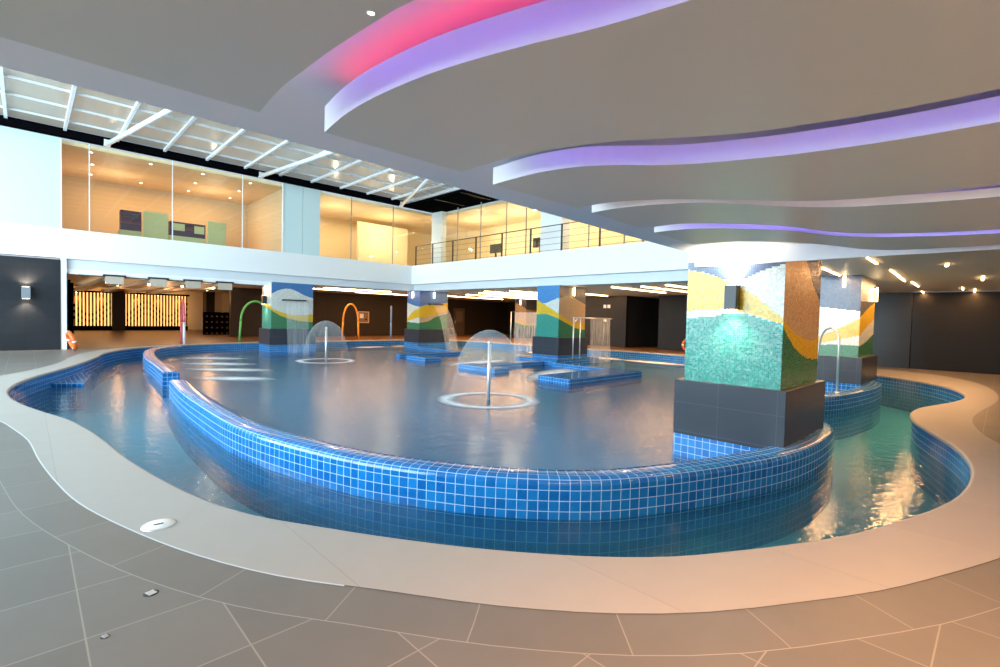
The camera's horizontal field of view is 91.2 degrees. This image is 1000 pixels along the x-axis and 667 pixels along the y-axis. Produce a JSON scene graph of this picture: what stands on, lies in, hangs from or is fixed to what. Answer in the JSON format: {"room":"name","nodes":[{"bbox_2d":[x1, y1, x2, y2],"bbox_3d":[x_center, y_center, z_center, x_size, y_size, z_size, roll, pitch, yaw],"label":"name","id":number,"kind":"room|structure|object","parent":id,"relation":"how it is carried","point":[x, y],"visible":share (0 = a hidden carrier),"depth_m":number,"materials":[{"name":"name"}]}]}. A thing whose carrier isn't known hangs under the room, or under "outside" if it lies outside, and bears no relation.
{"room":"indoor swimming pool","nodes":[
{"label":"indoor swimming pool","id":0,"kind":"room"},
{"bbox_2d":[0,125,60,350],"bbox_3d":[-21.957,-3.300,13.265,14.960,7.870,0.560,0,3,-44],"label":"wall","id":1,"kind":"structure","parent":0,"point":[29,161],"depth_m":17.70,"materials":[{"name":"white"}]},
{"bbox_2d":[21,286,30,298],"bbox_3d":[-17.047,-1.468,17.611,0.240,0.428,0.180,0,3,-44],"label":"wall sconce","id":2,"kind":"object","parent":1,"relation":"attached to","point":[25,291],"visible":1,"depth_m":17.55,"materials":[{"name":"grey metal"}]},
{"bbox_2d":[60,258,66,348],"bbox_3d":[-16.592,-1.125,18.602,0.170,3.430,0.540,0,3,-44],"label":"door frame","id":3,"kind":"structure","parent":1,"relation":"attached to","point":[63,277],"depth_m":18.41,"materials":[{"name":"white paint"}]},
{"bbox_2d":[74,274,125,290],"bbox_3d":[-21.697,-2.513,26.037,0.720,0.370,18.500,0,3,-44],"label":"trough","id":4,"kind":"object","parent":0,"point":[109,279],"visible":0.98,"depth_m":20.40,"materials":[{"name":"grey metal"}]},
{"bbox_2d":[101,277,168,291],"bbox_3d":[-20.655,-2.521,27.046,0.720,0.370,18.500,0,3,-44],"label":"trough","id":5,"kind":"object","parent":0,"point":[154,281],"visible":1,"depth_m":22.28,"materials":[{"name":"grey metal"}]},
{"bbox_2d":[74,287,221,329],"bbox_3d":[-27.358,-1.819,37.634,11.300,3.050,0.200,0,3,-44],"label":"wall","id":6,"kind":"structure","parent":0,"point":[195,300],"depth_m":39.94,"materials":[{"name":"brown"}]},
{"bbox_2d":[111,290,214,330],"bbox_3d":[-25.322,-1.750,37.043,6.409,3.050,1.050,0,2,-39],"label":"wall pillar","id":7,"kind":"structure","parent":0,"point":[118,298],"depth_m":35.20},
{"bbox_2d":[62,140,281,204],"bbox_3d":[-15.805,-7.375,23.294,8.800,0.150,6.000,0,3,-44],"label":"ceiling","id":8,"kind":"structure","parent":0,"point":[113,166],"depth_m":22.56,"materials":[{"name":"brown"}]},
{"bbox_2d":[222,293,228,311],"bbox_3d":[-19.897,-1.644,37.768,0.200,3.050,10.000,0,3,-44],"label":"wall","id":9,"kind":"structure","parent":0,"point":[225,296],"depth_m":40.52,"materials":[{"name":"brown"}]},
{"bbox_2d":[0,66,459,203],"bbox_3d":[-8.761,-7.034,10.278,29.800,0.160,21.100,0,3,-44],"label":"ceiling","id":10,"kind":"structure","parent":0,"point":[72,91],"depth_m":18.87,"materials":[{"name":"white metal"}]},
{"bbox_2d":[0,67,135,137],"bbox_3d":[-14.339,-7.451,16.170,3.137,0.020,4.846,0,3,-44],"label":"glass","id":11,"kind":"object","parent":10,"relation":"attached to","point":[28,89],"depth_m":15.94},
{"bbox_2d":[121,103,191,148],"bbox_3d":[-12.607,-7.464,17.833,1.396,0.020,4.867,0,3,-44],"label":"glass","id":12,"kind":"object","parent":10,"relation":"attached to","point":[166,123],"depth_m":17.66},
{"bbox_2d":[168,117,240,157],"bbox_3d":[-11.495,-7.472,18.898,1.374,0.020,4.886,0,3,-44],"label":"glass","id":13,"kind":"object","parent":10,"relation":"attached to","point":[193,130],"depth_m":18.65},
{"bbox_2d":[211,130,452,200],"bbox_3d":[-7.313,-7.505,22.923,9.876,0.020,4.928,0,3,-44],"label":"glass","id":14,"kind":"object","parent":10,"relation":"attached to","point":[243,142],"depth_m":21.86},
{"bbox_2d":[229,287,261,336],"bbox_3d":[-15.809,-1.318,30.842,2.170,3.050,0.350,0,3,-44],"label":"wall","id":15,"kind":"structure","parent":0,"point":[238,297],"depth_m":30.54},
{"bbox_2d":[284,183,319,255],"bbox_3d":[-9.914,-5.648,24.514,1.820,3.340,0.100,0,3,-44],"label":"wall","id":16,"kind":"structure","parent":0,"point":[301,204],"depth_m":24.46,"materials":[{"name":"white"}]},
{"bbox_2d":[62,175,645,265],"bbox_3d":[-2.375,-5.286,21.306,25.700,3.250,27.700,0,3,-44],"label":"wall","id":17,"kind":"structure","parent":0,"point":[262,218],"depth_m":26.96,"materials":[{"name":"beige"}]},
{"bbox_2d":[456,202,624,260],"bbox_3d":[3.584,-5.242,22.025,0.060,3.340,20.440,0,3,-44],"label":"window","id":18,"kind":"structure","parent":17,"relation":"in","point":[481,202],"depth_m":25.40,"materials":[{"name":"grey"}]},
{"bbox_2d":[59,259,687,290],"bbox_3d":[-3.458,-2.270,16.592,16.250,0.380,21.800,0,3,-44],"label":"fascia","id":19,"kind":"structure","parent":0,"point":[678,275],"depth_m":21.70,"materials":[{"name":"white paint"}]},
{"bbox_2d":[66,269,269,285],"bbox_3d":[-13.821,-2.379,21.036,7.550,0.190,0.040,0,3,-44],"label":"lintel","id":20,"kind":"object","parent":19,"relation":"attached to","point":[69,271],"visible":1,"depth_m":20.60,"materials":[{"name":"white paint"}]},
{"bbox_2d":[68,274,687,301],"bbox_3d":[-5.003,-2.616,29.501,32.100,0.150,42.500,0,3,-44],"label":"ceiling","id":21,"kind":"structure","parent":0,"point":[77,280],"depth_m":27.33,"materials":[{"name":"beige paint"}]},
{"bbox_2d":[124,279,202,292],"bbox_3d":[-19.757,-2.528,27.916,0.720,0.370,18.500,0,3,-44],"label":"trough","id":22,"kind":"object","parent":21,"relation":"attached to","point":[189,283],"visible":0.99,"depth_m":23.16,"materials":[{"name":"grey metal"}]},
{"bbox_2d":[146,281,233,293],"bbox_3d":[-18.860,-2.535,28.785,0.720,0.370,18.500,0,3,-44],"label":"trough","id":23,"kind":"object","parent":21,"relation":"attached to","point":[221,285],"visible":0.98,"depth_m":24.05,"materials":[{"name":"grey metal"}]},
{"bbox_2d":[611,286,665,292],"bbox_3d":[6.553,-2.020,22.825,4.800,0.050,0.072,0,3,-44],"label":"strip light","id":24,"kind":"object","parent":21,"relation":"attached to","point":[611,286],"visible":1,"depth_m":22.55,"materials":[{"name":"white"}]},
{"bbox_2d":[641,286,687,291],"bbox_3d":[8.067,-1.972,22.484,6.100,0.050,0.072,0,3,-44],"label":"strip light","id":25,"kind":"object","parent":21,"relation":"attached to","point":[641,286],"visible":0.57,"depth_m":21.61,"materials":[{"name":"white"}]},
{"bbox_2d":[357,221,407,264],"bbox_3d":[-7.651,-5.589,31.994,3.600,2.900,0.200,0,3,-44],"label":"wall","id":26,"kind":"structure","parent":0,"point":[374,241],"depth_m":31.78,"materials":[{"name":"beige"}]},
{"bbox_2d":[313,292,507,335],"bbox_3d":[-6.880,-1.385,39.389,23.050,3.050,0.400,0,3,-44],"label":"wall","id":27,"kind":"structure","parent":0,"point":[481,317],"depth_m":37.24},
{"bbox_2d":[358,311,368,322],"bbox_3d":[-10.042,-1.200,36.007,0.900,0.850,0.070,0,3,-44],"label":"notice board","id":28,"kind":"object","parent":27,"relation":"attached to","point":[363,315],"visible":0.8,"depth_m":36.01,"materials":[{"name":"brown"}]},
{"bbox_2d":[453,308,464,334],"bbox_3d":[-3.521,-1.029,42.428,1.200,2.300,0.140,0,3,-44],"label":"door","id":29,"kind":"structure","parent":27,"relation":"in","point":[459,313],"depth_m":42.41,"materials":[{"name":"brown"}]},
{"bbox_2d":[320,192,540,234],"bbox_3d":[1.365,-7.014,24.834,15.400,0.150,27.700,0,3,-44],"label":"ceiling","id":30,"kind":"structure","parent":0,"point":[332,206],"depth_m":30.03,"materials":[{"name":"beige"}]},
{"bbox_2d":[431,211,446,263],"bbox_3d":[-3.738,-5.675,29.859,0.350,3.340,1.000,0,3,-44],"label":"wall pier","id":31,"kind":"object","parent":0,"point":[438,218],"visible":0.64,"depth_m":29.58,"materials":[{"name":"grey"}]},
{"bbox_2d":[402,189,498,211],"bbox_3d":[2.664,-7.145,21.695,2.500,0.420,21.600,0,3,-44],"label":"ceiling","id":32,"kind":"structure","parent":0,"point":[430,204],"depth_m":26.90,"materials":[{"name":"black paint"}]},
{"bbox_2d":[0,115,434,212],"bbox_3d":[-15.464,-7.401,18.702,31.900,0.280,0.340,0,3,-44],"label":"beam","id":33,"kind":"structure","parent":32,"relation":"attached to","point":[12,122],"depth_m":20.50,"materials":[{"name":"metal"}]},
{"bbox_2d":[104,109,172,146],"bbox_3d":[-12.114,-7.196,16.725,7.569,0.270,0.222,3,2,35],"label":"brace","id":34,"kind":"object","parent":33,"relation":"attached to","point":[107,143],"visible":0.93,"depth_m":17.03,"materials":[{"name":"white metal"}]},
{"bbox_2d":[258,151,333,177],"bbox_3d":[-8.198,-7.227,20.519,7.515,0.270,0.218,3,2,38],"label":"brace","id":35,"kind":"object","parent":33,"relation":"attached to","point":[261,174],"visible":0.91,"depth_m":20.89,"materials":[{"name":"white metal"}]},
{"bbox_2d":[399,179,428,206],"bbox_3d":[-3.965,-7.249,24.273,0.236,0.270,8.466,1,2,-24],"label":"brace","id":36,"kind":"object","parent":33,"relation":"attached to","point":[425,181],"visible":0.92,"depth_m":25.06,"materials":[{"name":"white metal"}]},
{"bbox_2d":[68,330,880,367],"bbox_3d":[-5.025,0.504,29.585,32.050,0.005,42.600,0,3,-44],"label":"deck","id":37,"kind":"object","parent":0,"point":[86,339],"visible":0.48,"depth_m":28.73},
{"bbox_2d":[68,280,70,344],"bbox_3d":[-18.378,-0.900,20.814,0.180,2.750,0.500,0,3,-44],"label":"door","id":38,"kind":"structure","parent":37,"relation":"on","point":[69,281],"depth_m":20.66,"materials":[{"name":"black paint"}]},
{"bbox_2d":[71,283,73,334],"bbox_3d":[-20.285,-1.022,23.140,0.180,2.750,0.500,0,3,-44],"label":"door","id":39,"kind":"structure","parent":37,"relation":"on","point":[72,284],"depth_m":22.99,"materials":[{"name":"black paint"}]},
{"bbox_2d":[74,291,111,329],"bbox_3d":[-28.808,-1.609,34.318,2.700,2.780,0.360,0,3,-44],"label":"screen","id":40,"kind":"object","parent":37,"relation":"on","point":[92,309],"visible":0.78,"depth_m":34.41,"materials":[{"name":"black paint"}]},
{"bbox_2d":[126,293,189,329],"bbox_3d":[-25.935,-1.632,37.101,4.100,2.780,0.360,0,3,-44],"label":"screen","id":41,"kind":"object","parent":37,"relation":"on","point":[144,311],"visible":0.93,"depth_m":36.91,"materials":[{"name":"black paint"}]},
{"bbox_2d":[180,299,185,344],"bbox_3d":[-14.880,-0.562,22.969,0.110,2.104,1.405,0,2,-38],"label":"arch","id":42,"kind":"object","parent":37,"relation":"on","point":[182,308],"visible":0.98,"depth_m":22.70,"materials":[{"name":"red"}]},
{"bbox_2d":[203,312,228,334],"bbox_3d":[-18.782,-0.662,32.457,1.540,1.510,0.350,0,3,-44],"label":"rack","id":43,"kind":"object","parent":37,"relation":"on","point":[209,314],"visible":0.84,"depth_m":32.42,"materials":[{"name":"black paint"}]},
{"bbox_2d":[238,300,261,340],"bbox_3d":[-13.266,-0.691,26.548,1.655,2.204,0.110,0,3,-44],"label":"arch","id":44,"kind":"object","parent":37,"relation":"on","point":[250,302],"visible":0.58,"depth_m":26.04,"materials":[{"name":"green"}]},
{"bbox_2d":[341,303,358,339],"bbox_3d":[-9.178,-0.735,30.089,1.185,2.253,0.110,0,3,-44],"label":"arch","id":45,"kind":"object","parent":37,"relation":"on","point":[347,305],"visible":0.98,"depth_m":29.92,"materials":[{"name":"orange"}]},
{"bbox_2d":[390,306,391,338],"bbox_3d":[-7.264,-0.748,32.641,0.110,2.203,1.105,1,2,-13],"label":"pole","id":46,"kind":"object","parent":37,"relation":"on","point":[390,306],"visible":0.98,"depth_m":32.16,"materials":[{"name":"metal"}]},
{"bbox_2d":[513,299,536,337],"bbox_3d":[2.328,-1.165,39.407,2.220,3.050,1.420,0,3,-44],"label":"column","id":47,"kind":"structure","parent":37,"relation":"on","point":[525,322],"depth_m":38.66,"materials":[{"name":"tile"}]},
{"bbox_2d":[143,349,831,556],"bbox_3d":[-1.254,1.826,19.045,20.618,0.520,25.576,0,3,-44],"label":"swimming pool","id":48,"kind":"structure","parent":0,"point":[393,412],"depth_m":11.06,"materials":[{"name":"liquid"}]},
{"bbox_2d":[259,282,315,357],"bbox_3d":[-10.757,-0.678,24.806,2.260,3.690,1.510,0,3,-44],"label":"column","id":49,"kind":"structure","parent":48,"relation":"on","point":[287,326],"depth_m":24.21,"materials":[{"name":"tile"}]},
{"bbox_2d":[297,327,353,366],"bbox_3d":[-7.206,0.431,20.289,2.520,1.940,2.520,0,3,-44],"label":"mushroom","id":50,"kind":"object","parent":48,"relation":"on","point":[325,358],"visible":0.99,"depth_m":20.26,"materials":[{"name":"silver metal"}]},
{"bbox_2d":[161,346,683,383],"bbox_3d":[-1.242,1.326,19.028,20.618,0.001,25.576,0,3,-44],"label":"pool water","id":51,"kind":"object","parent":48,"relation":"in","point":[456,348],"visible":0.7,"depth_m":23.40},
{"bbox_2d":[198,363,234,364],"bbox_3d":[-10.433,1.120,18.106,2.393,0.001,2.281,0,3,-44],"label":"foam patch","id":52,"kind":"object","parent":51,"relation":"on","point":[198,363],"visible":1,"depth_m":18.10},
{"bbox_2d":[210,377,253,379],"bbox_3d":[-7.772,1.310,14.284,2.045,0.001,1.945,0,3,-44],"label":"foam patch","id":53,"kind":"object","parent":51,"relation":"on","point":[225,378],"visible":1,"depth_m":14.27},
{"bbox_2d":[457,360,502,364],"bbox_3d":[-0.837,1.245,21.281,4.704,0.001,1.671,0,3,-44],"label":"foam patch","id":54,"kind":"object","parent":51,"relation":"on","point":[484,361],"visible":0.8,"depth_m":21.23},
{"bbox_2d":[531,369,573,378],"bbox_3d":[1.931,1.434,17.563,4.891,0.001,2.265,0,3,-44],"label":"foam patch","id":55,"kind":"object","parent":51,"relation":"on","point":[535,376],"visible":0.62,"depth_m":17.92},
{"bbox_2d":[629,360,676,364],"bbox_3d":[7.255,1.372,23.278,1.400,0.001,3.800,0,3,-44],"label":"foam patch","id":56,"kind":"object","parent":51,"relation":"on","point":[629,360],"visible":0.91,"depth_m":23.27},
{"bbox_2d":[406,355,440,367],"bbox_3d":[-3.363,1.230,21.480,0.850,0.450,1.400,0,3,-44],"label":"tiled bench","id":57,"kind":"object","parent":48,"relation":"on","point":[423,361],"visible":0.98,"depth_m":21.06,"materials":[{"name":"blue tile"}]},
{"bbox_2d":[404,290,449,352],"bbox_3d":[-4.401,-0.685,29.650,2.270,3.690,1.500,0,3,-44],"label":"column","id":58,"kind":"structure","parent":48,"relation":"on","point":[426,324],"depth_m":29.05,"materials":[{"name":"tile"}]},
{"bbox_2d":[396,351,460,363],"bbox_3d":[-3.421,1.152,23.789,3.580,0.450,0.400,0,3,-44],"label":"tiled bench","id":59,"kind":"object","parent":48,"relation":"on","point":[454,355],"visible":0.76,"depth_m":23.91,"materials":[{"name":"blue tile"}]},
{"bbox_2d":[417,347,463,359],"bbox_3d":[-3.281,1.065,26.533,0.400,0.450,3.650,0,3,-44],"label":"tiled bench","id":60,"kind":"object","parent":48,"relation":"on","point":[420,349],"visible":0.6,"depth_m":26.65,"materials":[{"name":"blue tile"}]},
{"bbox_2d":[458,363,508,380],"bbox_3d":[-0.626,1.409,18.011,0.750,0.450,2.000,0,3,-44],"label":"tiled bench","id":61,"kind":"object","parent":48,"relation":"on","point":[479,371],"visible":0.94,"depth_m":17.57,"materials":[{"name":"blue tile"}]},
{"bbox_2d":[441,341,534,409],"bbox_3d":[-0.260,0.880,11.687,2.520,1.940,2.520,0,3,-44],"label":"fountain","id":62,"kind":"object","parent":48,"relation":"on","point":[445,399],"visible":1,"depth_m":11.65,"materials":[{"name":"silver metal"}]},
{"bbox_2d":[484,360,542,373],"bbox_3d":[0.518,1.381,19.711,3.240,0.450,0.450,0,3,-44],"label":"tiled bench","id":63,"kind":"object","parent":48,"relation":"on","point":[532,365],"visible":0.62,"depth_m":19.78,"materials":[{"name":"blue tile"}]},
{"bbox_2d":[516,285,598,370],"bbox_3d":[2.651,-0.268,22.117,3.050,3.690,2.330,0,3,-44],"label":"column","id":64,"kind":"structure","parent":48,"relation":"on","point":[557,305],"depth_m":21.60,"materials":[{"name":"tile"}]},
{"bbox_2d":[572,317,611,358],"bbox_3d":[4.174,0.312,22.030,2.950,2.048,0.080,0,3,-44],"label":"shower frame","id":65,"kind":"object","parent":64,"relation":"on","point":[580,318],"visible":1,"depth_m":21.34,"materials":[{"name":"silver metal"}]},
{"bbox_2d":[538,369,634,393],"bbox_3d":[2.970,1.552,16.312,3.750,0.450,1.250,0,3,-44],"label":"tiled bench","id":66,"kind":"object","parent":48,"relation":"on","point":[588,380],"visible":0.91,"depth_m":15.43,"materials":[{"name":"blue tile"}]},
{"bbox_2d":[551,362,641,383],"bbox_3d":[3.578,1.487,18.710,0.440,0.450,3.850,0,3,-44],"label":"tiled bench","id":67,"kind":"object","parent":48,"relation":"on","point":[556,365],"visible":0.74,"depth_m":18.85,"materials":[{"name":"blue tile"}]},
{"bbox_2d":[672,253,825,462],"bbox_3d":[3.827,0.293,7.413,1.950,3.590,1.490,0,3,-44],"label":"column","id":68,"kind":"structure","parent":48,"relation":"on","point":[750,382],"depth_m":6.78,"materials":[{"name":"tile"}]},
{"bbox_2d":[724,285,739,309],"bbox_3d":[3.181,-0.495,6.708,0.150,0.338,0.160,0,3,-44],"label":"wall sconce","id":69,"kind":"object","parent":68,"relation":"attached to","point":[732,292],"visible":1,"depth_m":6.65,"materials":[{"name":"grey metal"}]},
{"bbox_2d":[817,275,877,392],"bbox_3d":[9.714,0.214,14.119,2.220,3.590,1.590,0,3,-44],"label":"column","id":70,"kind":"structure","parent":48,"relation":"on","point":[849,309],"depth_m":13.25,"materials":[{"name":"tile"}]},
{"bbox_2d":[8,341,969,505],"bbox_3d":[-1.551,1.613,17.695,22.920,1.140,27.082,0,3,-44],"label":"wall","id":71,"kind":"structure","parent":0,"point":[942,473],"depth_m":14.81,"materials":[{"name":"blue tile"}]},
{"bbox_2d":[0,421,343,585],"bbox_3d":[-5.387,1.281,5.751,2.435,0.001,10.359,0,3,-44],"label":"trim","id":72,"kind":"structure","parent":71,"relation":"attached to","point":[59,485],"depth_m":3.44,"materials":[{"name":"grey"}]},
{"bbox_2d":[0,339,999,613],"bbox_3d":[-1.456,1.019,17.549,24.480,0.060,28.177,0,3,-44],"label":"pool coping","id":73,"kind":"object","parent":71,"relation":"on","point":[963,532],"visible":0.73,"depth_m":3.38,"materials":[{"name":"stone"}]},
{"bbox_2d":[140,518,175,530],"bbox_3d":[-2.533,1.416,3.632,0.216,0.011,0.216,0,3,-44],"label":"lid","id":74,"kind":"object","parent":73,"relation":"on","point":[159,524],"visible":1,"depth_m":3.62,"materials":[{"name":"white paint"}]},
{"bbox_2d":[344,558,999,613],"bbox_3d":[2.340,1.530,3.828,5.996,0.001,3.181,0,3,-44],"label":"trim","id":75,"kind":"structure","parent":71,"relation":"attached to","point":[998,558],"depth_m":2.77,"materials":[{"name":"grey"}]},
{"bbox_2d":[49,371,939,548],"bbox_3d":[-1.560,1.982,17.708,22.920,0.001,27.082,0,3,-44],"label":"pool water","id":76,"kind":"structure","parent":0,"point":[873,485],"depth_m":8.88,"materials":[{"name":"liquid"}]},
{"bbox_2d":[51,372,90,410],"bbox_3d":[-11.573,1.587,13.299,0.634,0.800,2.780,0,2,-36],"label":"tiled step","id":77,"kind":"structure","parent":76,"relation":"on","point":[73,393],"depth_m":12.30,"materials":[{"name":"blue tile"}]},
{"bbox_2d":[143,345,182,411],"bbox_3d":[-11.686,1.325,16.860,1.231,1.165,11.208,0,2,-33],"label":"wall","id":78,"kind":"structure","parent":76,"relation":"on","point":[156,372],"depth_m":14.39,"materials":[{"name":"blue tile"}]},
{"bbox_2d":[169,379,833,556],"bbox_3d":[-1.398,1.875,7.611,13.084,1.165,4.873,2,2,11],"label":"wall","id":79,"kind":"structure","parent":76,"relation":"on","point":[499,504],"depth_m":5.28,"materials":[{"name":"blue tile"}]},
{"bbox_2d":[824,381,881,440],"bbox_3d":[8.197,1.920,13.113,6.800,1.175,2.740,0,3,-44],"label":"wall","id":80,"kind":"structure","parent":76,"relation":"on","point":[853,411],"depth_m":11.58,"materials":[{"name":"blue tile"}]},
{"bbox_2d":[817,327,839,392],"bbox_3d":[7.842,0.754,11.806,0.130,1.839,0.911,1,2,-6],"label":"handrail","id":81,"kind":"object","parent":80,"relation":"on","point":[832,328],"visible":0.8,"depth_m":11.41,"materials":[{"name":"silver metal"}]},
{"bbox_2d":[0,339,999,666],"bbox_3d":[-6.395,0.711,22.414,50.000,0.001,59.000,0,3,-44],"label":"floor","id":82,"kind":"structure","parent":0,"point":[57,601],"depth_m":2.45,"materials":[{"name":"tile"}]},
{"bbox_2d":[65,331,77,349],"bbox_3d":[-15.774,0.255,18.036,0.750,0.720,0.324,3,2,37],"label":"life ring","id":83,"kind":"object","parent":82,"relation":"on","point":[71,340],"visible":1,"depth_m":17.88,"materials":[{"name":"orange plastic"}]},
{"bbox_2d":[143,589,158,596],"bbox_3d":[-1.967,1.461,2.761,0.077,0.004,0.077,2,2,29],"label":"floor drain","id":84,"kind":"object","parent":82,"relation":"on","point":[152,592],"visible":1,"depth_m":2.75,"materials":[{"name":"grey metal"}]},
{"bbox_2d":[66,273,263,348],"bbox_3d":[-13.883,-0.874,21.019,7.080,2.900,0.060,0,3,-44],"label":"door frame","id":85,"kind":"structure","parent":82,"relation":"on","point":[66,273],"depth_m":19.20,"materials":[{"name":"grey metal"}]},
{"bbox_2d":[0,422,999,654],"bbox_3d":[-2.133,1.337,6.471,8.746,0.001,13.856,0,3,-44],"label":"pool deck edge","id":86,"kind":"object","parent":82,"relation":"on","point":[975,590],"visible":1,"depth_m":2.72,"materials":[{"name":"grey stone"}]},
{"bbox_2d":[0,481,999,655],"bbox_3d":[-2.130,1.336,6.463,8.752,0.001,13.855,0,3,-44],"label":"trim","id":87,"kind":"structure","parent":86,"relation":"on","point":[0,481],"depth_m":2.52,"materials":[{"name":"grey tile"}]},
{"bbox_2d":[0,0,999,253],"bbox_3d":[-0.452,-1.712,-4.563,21.020,1.700,12.220,0,3,-44],"label":"ceiling","id":88,"kind":"structure","parent":0,"point":[295,113],"depth_m":2.31,"materials":[{"name":"white paint"}]},
{"bbox_2d":[0,0,413,111],"bbox_3d":[-2.177,-0.680,-6.943,15.219,0.110,11.120,0,3,-44],"label":"ceiling panel","id":89,"kind":"object","parent":88,"relation":"attached to","point":[240,53],"visible":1,"depth_m":1.43,"materials":[{"name":"paint"}]},
{"bbox_2d":[325,0,999,171],"bbox_3d":[3.714,-0.728,-1.217,11.179,0.112,1.342,3,3,43],"label":"ceiling panel","id":90,"kind":"object","parent":88,"relation":"attached to","point":[549,74],"visible":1,"depth_m":1.59,"materials":[{"name":"paint"}]},
{"bbox_2d":[493,96,999,207],"bbox_3d":[4.698,-0.731,-0.213,11.279,0.100,1.753,3,3,42],"label":"ceiling panel","id":91,"kind":"object","parent":88,"relation":"attached to","point":[954,147],"visible":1,"depth_m":2.53,"materials":[{"name":"paint"}]},
{"bbox_2d":[592,187,999,233],"bbox_3d":[5.793,-0.719,0.898,11.396,0.055,2.359,3,2,40],"label":"ceiling panel","id":92,"kind":"object","parent":88,"relation":"attached to","point":[978,209],"visible":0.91,"depth_m":3.52,"materials":[{"name":"paint"}]},
{"bbox_2d":[654,223,999,249],"bbox_3d":[6.633,-0.727,1.836,11.486,0.050,2.246,3,2,37],"label":"ceiling panel","id":93,"kind":"object","parent":88,"relation":"attached to","point":[692,233],"visible":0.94,"depth_m":4.44,"materials":[{"name":"paint"}]},
{"bbox_2d":[507,302,514,334],"bbox_3d":[5.166,-1.190,42.226,0.200,3.050,12.500,0,3,-44],"label":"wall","id":94,"kind":"structure","parent":0,"point":[511,305],"depth_m":46.30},
{"bbox_2d":[540,212,569,251],"bbox_3d":[2.639,-5.375,23.387,0.600,3.470,1.320,0,3,-44],"label":"wall pier","id":95,"kind":"object","parent":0,"point":[547,219],"visible":0.29,"depth_m":23.12,"materials":[{"name":"white paint"}]},
{"bbox_2d":[584,296,658,347],"bbox_3d":[8.415,-0.815,33.200,7.700,3.050,5.000,0,3,-44],"label":"wall","id":96,"kind":"structure","parent":0,"point":[634,322],"depth_m":29.81,"materials":[{"name":"paint"}]},
{"bbox_2d":[658,293,878,354],"bbox_3d":[12.510,-0.417,24.090,0.300,3.050,10.000,0,3,-44],"label":"wall","id":97,"kind":"structure","parent":0,"point":[672,308],"depth_m":26.93,"materials":[{"name":"paint"}]},
{"bbox_2d":[695,244,999,266],"bbox_3d":[7.072,-0.821,2.747,0.050,0.200,12.170,0,3,-44],"label":"ceiling","id":98,"kind":"structure","parent":0,"point":[804,252],"depth_m":6.14,"materials":[{"name":"white paint"}]},
{"bbox_2d":[876,292,912,367],"bbox_3d":[15.999,-0.142,19.787,1.280,2.950,1.050,0,3,-44],"label":"wall","id":99,"kind":"structure","parent":0,"point":[894,317],"depth_m":19.32,"materials":[{"name":"paint"}]},
{"bbox_2d":[821,250,999,292],"bbox_3d":[13.142,-2.012,9.141,17.580,1.350,13.000,0,3,-44],"label":"ceiling","id":100,"kind":"structure","parent":0,"point":[965,270],"depth_m":11.68,"materials":[{"name":"grey paint"}]},
{"bbox_2d":[909,291,999,374],"bbox_3d":[20.086,0.114,14.982,0.300,2.950,11.550,0,3,-44],"label":"wall","id":101,"kind":"structure","parent":0,"point":[951,331],"depth_m":18.07,"materials":[{"name":"paint"}]},
{"bbox_3d":[-8.408,-3.525,15.835,38.000,0.200,27.700,0,3,-44],"label":"floor","id":102,"kind":"structure","parent":0,"visible":0},
{"bbox_2d":[118,210,141,236],"bbox_3d":[-16.503,-4.727,21.852,0.800,1.420,0.510,0,3,-44],"label":"storage cabinet","id":103,"kind":"object","parent":102,"relation":"on","point":[130,223],"visible":0.79,"depth_m":21.67,"materials":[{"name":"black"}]},
{"bbox_2d":[143,210,167,239],"bbox_3d":[-15.647,-4.760,22.254,0.950,1.500,0.380,0,3,-44],"label":"divider panel","id":104,"kind":"object","parent":102,"relation":"on","point":[155,224],"visible":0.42,"depth_m":22.21,"materials":[{"name":"green"}]},
{"bbox_2d":[168,221,205,243],"bbox_3d":[-14.951,-4.630,23.355,1.520,1.200,0.520,0,3,-44],"label":"storage cabinet","id":105,"kind":"object","parent":102,"relation":"on","point":[187,232],"visible":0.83,"depth_m":23.16,"materials":[{"name":"green"}]},
{"bbox_2d":[207,221,225,245],"bbox_3d":[-13.871,-4.734,23.978,0.800,1.420,0.380,0,3,-44],"label":"divider panel","id":106,"kind":"object","parent":102,"relation":"on","point":[216,231],"visible":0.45,"depth_m":23.93,"materials":[{"name":"green"}]},
{"bbox_2d":[0,222,688,284],"bbox_3d":[-8.749,-2.956,11.076,30.880,1.100,21.700,0,3,-44],"label":"fascia","id":107,"kind":"object","parent":102,"relation":"attached to","point":[15,239],"visible":0.76,"depth_m":20.91,"materials":[{"name":"white paint"}]},
{"bbox_2d":[60,138,283,251],"bbox_3d":[-13.456,-5.609,21.042,8.100,3.320,0.080,0,3,-44],"label":"window","id":108,"kind":"structure","parent":107,"relation":"on","point":[60,138],"depth_m":20.63,"materials":[{"name":"white metal"}]},
{"bbox_2d":[350,197,393,263],"bbox_3d":[-6.723,-5.662,27.579,7.010,3.320,0.060,0,3,-44],"label":"window","id":109,"kind":"structure","parent":107,"relation":"on","point":[351,197],"depth_m":26.38,"materials":[{"name":"grey"}]},
{"bbox_2d":[415,221,644,264],"bbox_3d":[2.268,-4.179,21.568,0.060,1.182,20.930,0,3,-44],"label":"balcony railing","id":110,"kind":"object","parent":107,"relation":"on","point":[530,229],"visible":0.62,"depth_m":23.43,"materials":[{"name":"grey metal"}]},
{"bbox_2d":[490,243,500,256],"bbox_3d":[-0.244,-4.448,27.808,0.400,1.250,0.900,0,3,-44],"label":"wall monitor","id":111,"kind":"object","parent":102,"relation":"on","point":[495,247],"visible":0.63,"depth_m":27.75,"materials":[{"name":"black plastic"}]},
{"bbox_2d":[533,237,539,252],"bbox_3d":[2.046,-4.306,25.158,0.400,1.250,0.900,0,3,-44],"label":"wall monitor","id":112,"kind":"object","parent":102,"relation":"on","point":[536,242],"visible":0.42,"depth_m":25.25,"materials":[{"name":"grey metal"}]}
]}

